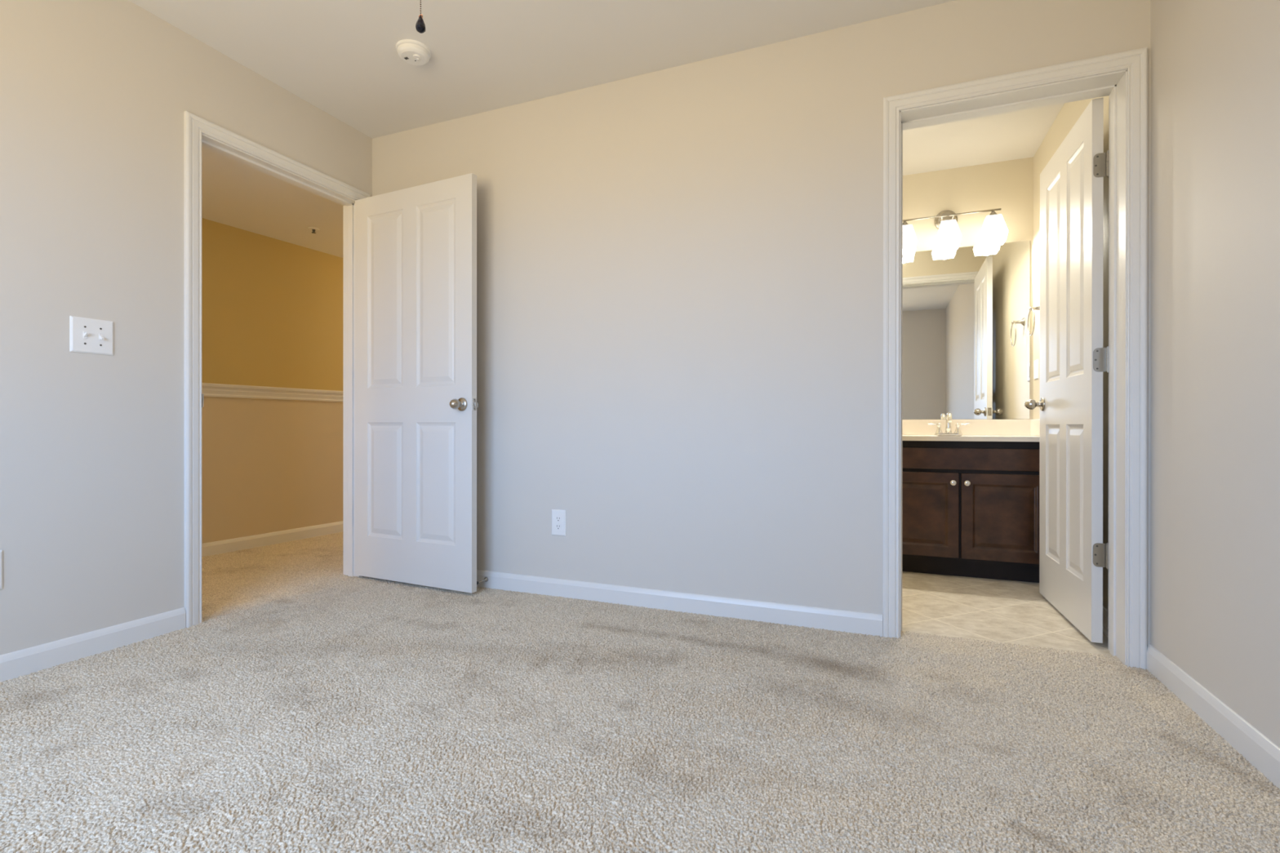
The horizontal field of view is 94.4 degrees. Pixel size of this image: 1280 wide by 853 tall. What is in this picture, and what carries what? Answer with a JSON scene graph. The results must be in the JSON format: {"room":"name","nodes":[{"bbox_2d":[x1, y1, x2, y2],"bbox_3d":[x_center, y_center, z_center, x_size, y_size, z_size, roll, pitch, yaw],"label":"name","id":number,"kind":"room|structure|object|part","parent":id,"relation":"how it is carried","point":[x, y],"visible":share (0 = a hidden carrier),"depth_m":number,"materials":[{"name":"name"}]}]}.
{"room":"empty bedroom","nodes":[
{"label":"empty bedroom","id":0,"kind":"room"},
{"bbox_2d":[0,0,372,655],"bbox_3d":[-1.638,-0.388,3.157,0.115,2.460,6.420,0,0,22],"label":"wall","id":1,"kind":"structure","parent":0,"point":[95,95],"depth_m":2.16,"materials":[{"name":"paint"}]},
{"bbox_2d":[0,550,2,589],"bbox_3d":[-2.083,0.464,1.886,0.008,0.127,0.080,0,0,22],"label":"wall outlet","id":2,"kind":"object","parent":1,"relation":"attached to","point":[1,551],"visible":1,"depth_m":1.92,"materials":[{"name":"white plastic"}]},
{"bbox_2d":[69,315,113,355],"bbox_3d":[-1.973,-0.327,2.140,0.021,0.127,0.128,0,0,22],"label":"light switch","id":3,"kind":"object","parent":1,"relation":"attached to","point":[86,335],"visible":1,"depth_m":2.14,"materials":[{"name":"white plastic"}]},
{"bbox_2d":[0,607,186,682],"bbox_3d":[-2.296,0.789,1.345,0.014,0.094,2.325,0,0,22],"label":"baseboard","id":4,"kind":"structure","parent":1,"relation":"attached to","point":[14,664],"depth_m":2.12,"materials":[{"name":"white paint"}]},
{"bbox_2d":[183,111,370,627],"bbox_3d":[-1.746,-0.230,2.889,0.150,2.124,0.947,0,0,22],"label":"trim","id":5,"kind":"structure","parent":1,"relation":"attached to","point":[194,126],"depth_m":2.48,"materials":[{"name":"white paint"}]},
{"bbox_3d":[-1.855,-0.109,2.499,0.037,0.060,0.008,0,0,22],"label":"strike plate","id":6,"kind":"part","parent":5,"relation":"part of","materials":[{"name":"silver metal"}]},
{"bbox_3d":[-1.806,-0.230,2.916,0.018,2.124,0.942,0,0,22],"label":"casing","id":7,"kind":"part","parent":5,"relation":"part of","materials":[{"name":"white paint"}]},
{"bbox_2d":[355,173,479,593],"bbox_3d":[-1.175,-0.210,3.060,0.836,2.034,0.188,0,0,25],"label":"door","id":8,"kind":"structure","parent":1,"relation":"in","point":[416,405],"depth_m":3.03,"materials":[{"name":"white paint"}]},
{"bbox_3d":[-0.886,-0.108,2.861,0.066,0.066,0.076,0,0,25],"label":"knob","id":9,"kind":"part","parent":8,"relation":"part of","materials":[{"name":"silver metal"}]},
{"bbox_3d":[-0.802,-0.108,2.882,0.010,0.058,0.024,0,0,25],"label":"latch plate","id":10,"kind":"part","parent":8,"relation":"part of","materials":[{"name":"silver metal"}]},
{"bbox_2d":[201,217,342,543],"bbox_3d":[-2.872,-0.288,3.663,0.120,2.258,6.631,0,0,26],"label":"wall","id":11,"kind":"structure","parent":0,"point":[272,308],"depth_m":4.11,"materials":[{"name":"yellow paint"}]},
{"bbox_2d":[201,520,342,557],"bbox_3d":[-2.810,0.786,3.639,0.014,0.094,6.421,0,0,26],"label":"baseboard","id":12,"kind":"structure","parent":11,"relation":"attached to","point":[224,546],"depth_m":4.11,"materials":[{"name":"white paint"}]},
{"bbox_2d":[201,382,342,401],"bbox_3d":[-2.804,-0.233,3.635,0.028,0.084,6.421,0,0,26],"label":"trim","id":13,"kind":"structure","parent":11,"relation":"attached to","point":[208,389],"depth_m":4.10,"materials":[{"name":"white paint"}]},
{"bbox_2d":[201,146,342,257],"bbox_3d":[-2.519,-1.367,3.510,1.785,0.100,6.620,0,0,22],"label":"ceiling","id":14,"kind":"structure","parent":0,"point":[236,194],"depth_m":3.54,"materials":[{"name":"paint"}]},
{"bbox_2d":[307,226,319,233],"bbox_3d":[-2.172,-1.303,3.944,0.068,0.028,0.068,0,0,22],"label":"sprinkler head","id":15,"kind":"object","parent":14,"relation":"attached to","point":[313,228],"visible":1,"depth_m":3.94},
{"bbox_2d":[128,0,1064,175],"bbox_3d":[-0.186,-1.666,1.908,3.738,0.100,5.185,0,0,22],"label":"ceiling","id":16,"kind":"structure","parent":0,"point":[340,57],"depth_m":2.51,"materials":[{"name":"paint"}]},
{"bbox_2d":[395,39,431,65],"bbox_3d":[-0.972,-1.596,2.544,0.142,0.042,0.142,0,0,22],"label":"smoke detector","id":17,"kind":"object","parent":16,"relation":"attached to","point":[414,52],"visible":1,"depth_m":2.51,"materials":[{"name":"white plastic"}]},
{"bbox_3d":[-0.485,-1.451,1.248,1.197,0.328,1.152,0,0,22],"label":"ceiling fan","id":18,"kind":"object","parent":16,"relation":"hanging from","visible":0},
{"bbox_2d":[415,0,425,33],"bbox_3d":[-0.470,-1.123,1.270,0.020,0.556,0.021,0,0,22],"label":"pull chain","id":19,"kind":"object","parent":18,"relation":"hanging from","point":[420,25],"visible":1,"depth_m":1.26,"materials":[{"name":"brown metal"}]},
{"bbox_2d":[0,532,1279,852],"bbox_3d":[-0.841,0.852,2.903,5.456,0.062,6.300,0,0,22],"label":"floor","id":20,"kind":"structure","parent":0,"point":[311,706],"depth_m":1.59,"materials":[{"name":"carpet"}]},
{"bbox_2d":[902,440,1039,582],"bbox_3d":[1.837,0.453,3.450,0.887,0.746,0.578,0,0,22],"label":"vanity cabinet","id":21,"kind":"object","parent":20,"relation":"on","point":[970,508],"visible":0.8,"depth_m":3.20,"materials":[{"name":"brown wood"}]},
{"bbox_3d":[1.545,0.484,3.295,0.403,0.463,0.018,0,0,22],"label":"door","id":22,"kind":"part","parent":21,"relation":"part of","materials":[{"name":"brown wood"}]},
{"bbox_3d":[1.697,0.305,3.210,0.033,0.033,0.028,0,0,22],"label":"cabinet knob","id":23,"kind":"part","parent":21,"relation":"part of","materials":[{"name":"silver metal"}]},
{"bbox_3d":[1.759,0.305,3.185,0.033,0.033,0.028,0,0,22],"label":"cabinet knob","id":24,"kind":"part","parent":21,"relation":"part of","materials":[{"name":"silver metal"}]},
{"bbox_3d":[1.738,0.176,3.219,0.818,0.116,0.016,0,0,22],"label":"false drawer","id":25,"kind":"part","parent":21,"relation":"part of","materials":[{"name":"brown wood"}]},
{"bbox_2d":[902,418,1039,441],"bbox_3d":[1.834,0.048,3.457,0.900,0.181,0.566,0,0,22],"label":"countertop","id":26,"kind":"structure","parent":21,"relation":"on","point":[979,430],"depth_m":3.59,"materials":[{"name":"stone"}]},
{"bbox_2d":[927,412,970,435],"bbox_3d":[1.869,-0.017,3.589,0.143,0.140,0.189,0,0,-32],"label":"faucet","id":27,"kind":"object","parent":26,"relation":"on","point":[948,416],"visible":1,"depth_m":3.58,"materials":[{"name":"silver metal"}]},
{"bbox_3d":[1.825,0.011,3.616,0.042,0.065,0.042,0,0,22],"label":"handle","id":28,"kind":"part","parent":27,"relation":"part of","materials":[{"name":"silver metal"}]},
{"bbox_3d":[1.858,-0.022,3.562,0.037,0.129,0.113,0,0,22],"label":"spout","id":29,"kind":"part","parent":27,"relation":"part of","materials":[{"name":"silver metal"}]},
{"bbox_3d":[1.919,0.011,3.578,0.042,0.065,0.042,0,0,22],"label":"handle","id":30,"kind":"part","parent":27,"relation":"part of","materials":[{"name":"silver metal"}]},
{"bbox_2d":[902,435,1039,441],"bbox_3d":[1.834,0.096,3.457,0.900,0.085,0.566,0,0,22],"label":"countertop edge","id":31,"kind":"object","parent":26,"relation":"in","point":[904,437],"depth_m":3.21,"materials":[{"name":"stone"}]},
{"bbox_3d":[1.930,0.485,3.140,0.403,0.463,0.018,0,0,22],"label":"door","id":32,"kind":"part","parent":21,"relation":"part of","materials":[{"name":"brown wood"}]},
{"bbox_2d":[372,0,1151,644],"bbox_3d":[0.096,-0.386,2.774,3.618,2.460,0.160,0,0,22],"label":"wall","id":33,"kind":"structure","parent":0,"point":[680,268],"depth_m":2.61,"materials":[{"name":"paint"}]},
{"bbox_2d":[476,577,488,584],"bbox_3d":[-0.801,0.781,2.988,0.025,0.025,0.084,0,0,22],"label":"door stop","id":34,"kind":"object","parent":33,"relation":"attached to","point":[486,579],"visible":0.85,"depth_m":3.01,"materials":[{"name":"silver metal"}]},
{"bbox_3d":[-0.798,0.781,2.995,0.025,0.025,0.070,0,0,22],"label":"rod","id":35,"kind":"part","parent":34,"relation":"part of","materials":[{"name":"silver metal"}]},
{"bbox_2d":[551,509,566,536],"bbox_3d":[-0.396,0.468,2.881,0.080,0.127,0.008,0,0,22],"label":"wall outlet","id":36,"kind":"object","parent":33,"relation":"attached to","point":[558,516],"visible":1,"depth_m":2.88,"materials":[{"name":"white plastic"}]},
{"bbox_2d":[555,524,561,529],"bbox_3d":[-0.397,0.488,2.879,0.034,0.028,0.002,0,0,22],"label":"receptacle","id":37,"kind":"object","parent":36,"relation":"attached to","point":[557,526],"depth_m":2.88,"materials":[{"name":"white plastic"}]},
{"bbox_2d":[555,515,561,521],"bbox_3d":[-0.397,0.449,2.879,0.034,0.028,0.002,0,0,22],"label":"receptacle","id":38,"kind":"object","parent":36,"relation":"attached to","point":[557,518],"depth_m":2.88,"materials":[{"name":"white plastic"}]},
{"bbox_2d":[476,569,882,636],"bbox_3d":[-0.276,0.788,2.830,2.657,0.094,0.014,0,0,22],"label":"baseboard","id":39,"kind":"structure","parent":33,"relation":"attached to","point":[835,620],"depth_m":2.62,"materials":[{"name":"white paint"}]},
{"bbox_2d":[883,47,1147,669],"bbox_3d":[1.377,-0.229,2.260,0.832,2.127,0.195,0,0,22],"label":"trim","id":40,"kind":"structure","parent":33,"relation":"attached to","point":[1122,77],"depth_m":2.13,"materials":[{"name":"white paint"}]},
{"bbox_2d":[1024,97,1108,643],"bbox_3d":[1.843,-0.210,2.555,0.188,2.043,0.734,0,0,21],"label":"door","id":41,"kind":"structure","parent":33,"relation":"in","point":[1073,555],"depth_m":2.42,"materials":[{"name":"white paint"}]},
{"bbox_3d":[1.895,-0.107,2.852,0.076,0.066,0.066,0,0,21],"label":"knob","id":42,"kind":"part","parent":41,"relation":"part of","materials":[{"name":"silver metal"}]},
{"bbox_2d":[902,156,1033,419],"bbox_3d":[1.604,-0.387,3.920,1.673,2.460,0.120,0,0,22],"label":"wall","id":43,"kind":"structure","parent":0,"point":[1006,185],"depth_m":3.67,"materials":[{"name":"paint"}]},
{"bbox_2d":[902,208,1008,254],"bbox_3d":[1.891,-1.227,3.643,0.618,0.265,0.178,0,0,22],"label":"vanity light","id":44,"kind":"object","parent":43,"relation":"attached to","point":[994,230],"visible":0.91,"depth_m":3.58,"materials":[{"name":"white glass"}]},
{"bbox_3d":[1.659,-1.173,3.711,0.138,0.156,0.132,0,0,22],"label":"lamp shade","id":45,"kind":"part","parent":44,"relation":"part of","materials":[{"name":"white glass"}]},
{"bbox_2d":[944,215,951,220],"bbox_3d":[1.882,-1.264,3.622,0.058,0.044,0.058,0,0,22],"label":"socket","id":46,"kind":"object","parent":44,"relation":"attached to","point":[948,218],"depth_m":3.61,"materials":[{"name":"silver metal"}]},
{"bbox_3d":[1.882,-1.172,3.622,0.138,0.156,0.132,0,0,22],"label":"lamp shade","id":47,"kind":"part","parent":44,"relation":"part of","materials":[{"name":"white glass"}]},
{"bbox_3d":[2.105,-1.172,3.533,0.138,0.156,0.132,0,0,22],"label":"lamp shade","id":48,"kind":"part","parent":44,"relation":"part of","materials":[{"name":"white glass"}]},
{"bbox_2d":[989,210,997,215],"bbox_3d":[2.105,-1.264,3.532,0.058,0.044,0.058,0,0,22],"label":"socket","id":49,"kind":"object","parent":44,"relation":"attached to","point":[993,213],"depth_m":3.52,"materials":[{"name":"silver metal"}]},
{"bbox_2d":[902,240,1030,419],"bbox_3d":[1.940,-0.581,3.716,0.859,1.071,0.005,0,0,22],"label":"wall mirror","id":50,"kind":"object","parent":43,"relation":"attached to","point":[966,309],"visible":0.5,"depth_m":3.67,"materials":[{"name":"clear glass"}]},
{"bbox_2d":[902,419,1031,435],"bbox_3d":[1.935,0.006,3.710,0.899,0.096,0.020,0,0,22],"label":"backsplash","id":51,"kind":"structure","parent":43,"relation":"attached to","point":[909,427],"depth_m":3.65,"materials":[{"name":"stone"}]},
{"bbox_2d":[1033,0,1279,747],"bbox_3d":[1.492,-0.384,1.236,0.120,2.460,5.185,0,0,22],"label":"wall","id":52,"kind":"structure","parent":0,"point":[1215,83],"depth_m":1.64,"materials":[{"name":"paint"}]},
{"bbox_2d":[1027,306,1039,336],"bbox_3d":[2.233,-0.602,3.338,0.071,0.179,0.154,0,0,22],"label":"towel ring","id":53,"kind":"object","parent":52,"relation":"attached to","point":[1037,308],"visible":0.85,"depth_m":3.33,"materials":[{"name":"silver metal"}]},
{"bbox_3d":[2.233,-0.666,3.338,0.071,0.052,0.052,0,0,22],"label":"post","id":54,"kind":"part","parent":53,"relation":"part of","materials":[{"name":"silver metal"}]},
{"bbox_2d":[1034,359,1038,379],"bbox_3d":[2.320,-0.334,3.471,0.008,0.116,0.086,0,0,22],"label":"wall outlet","id":55,"kind":"object","parent":52,"relation":"attached to","point":[1036,362],"visible":1,"depth_m":3.46,"materials":[{"name":"white plastic"}]},
{"bbox_2d":[1102,606,1108,637],"bbox_3d":[1.974,0.785,2.635,0.026,0.085,0.980,0,0,22],"label":"baseboard","id":56,"kind":"structure","parent":52,"relation":"attached to","point":[1105,612],"depth_m":2.38,"materials":[{"name":"white paint"}]},
{"bbox_2d":[1146,643,1279,789],"bbox_3d":[1.123,0.791,0.498,0.014,0.094,3.300,0,0,22],"label":"baseboard","id":57,"kind":"structure","parent":52,"relation":"attached to","point":[1260,752],"depth_m":1.59,"materials":[{"name":"white paint"}]}
]}

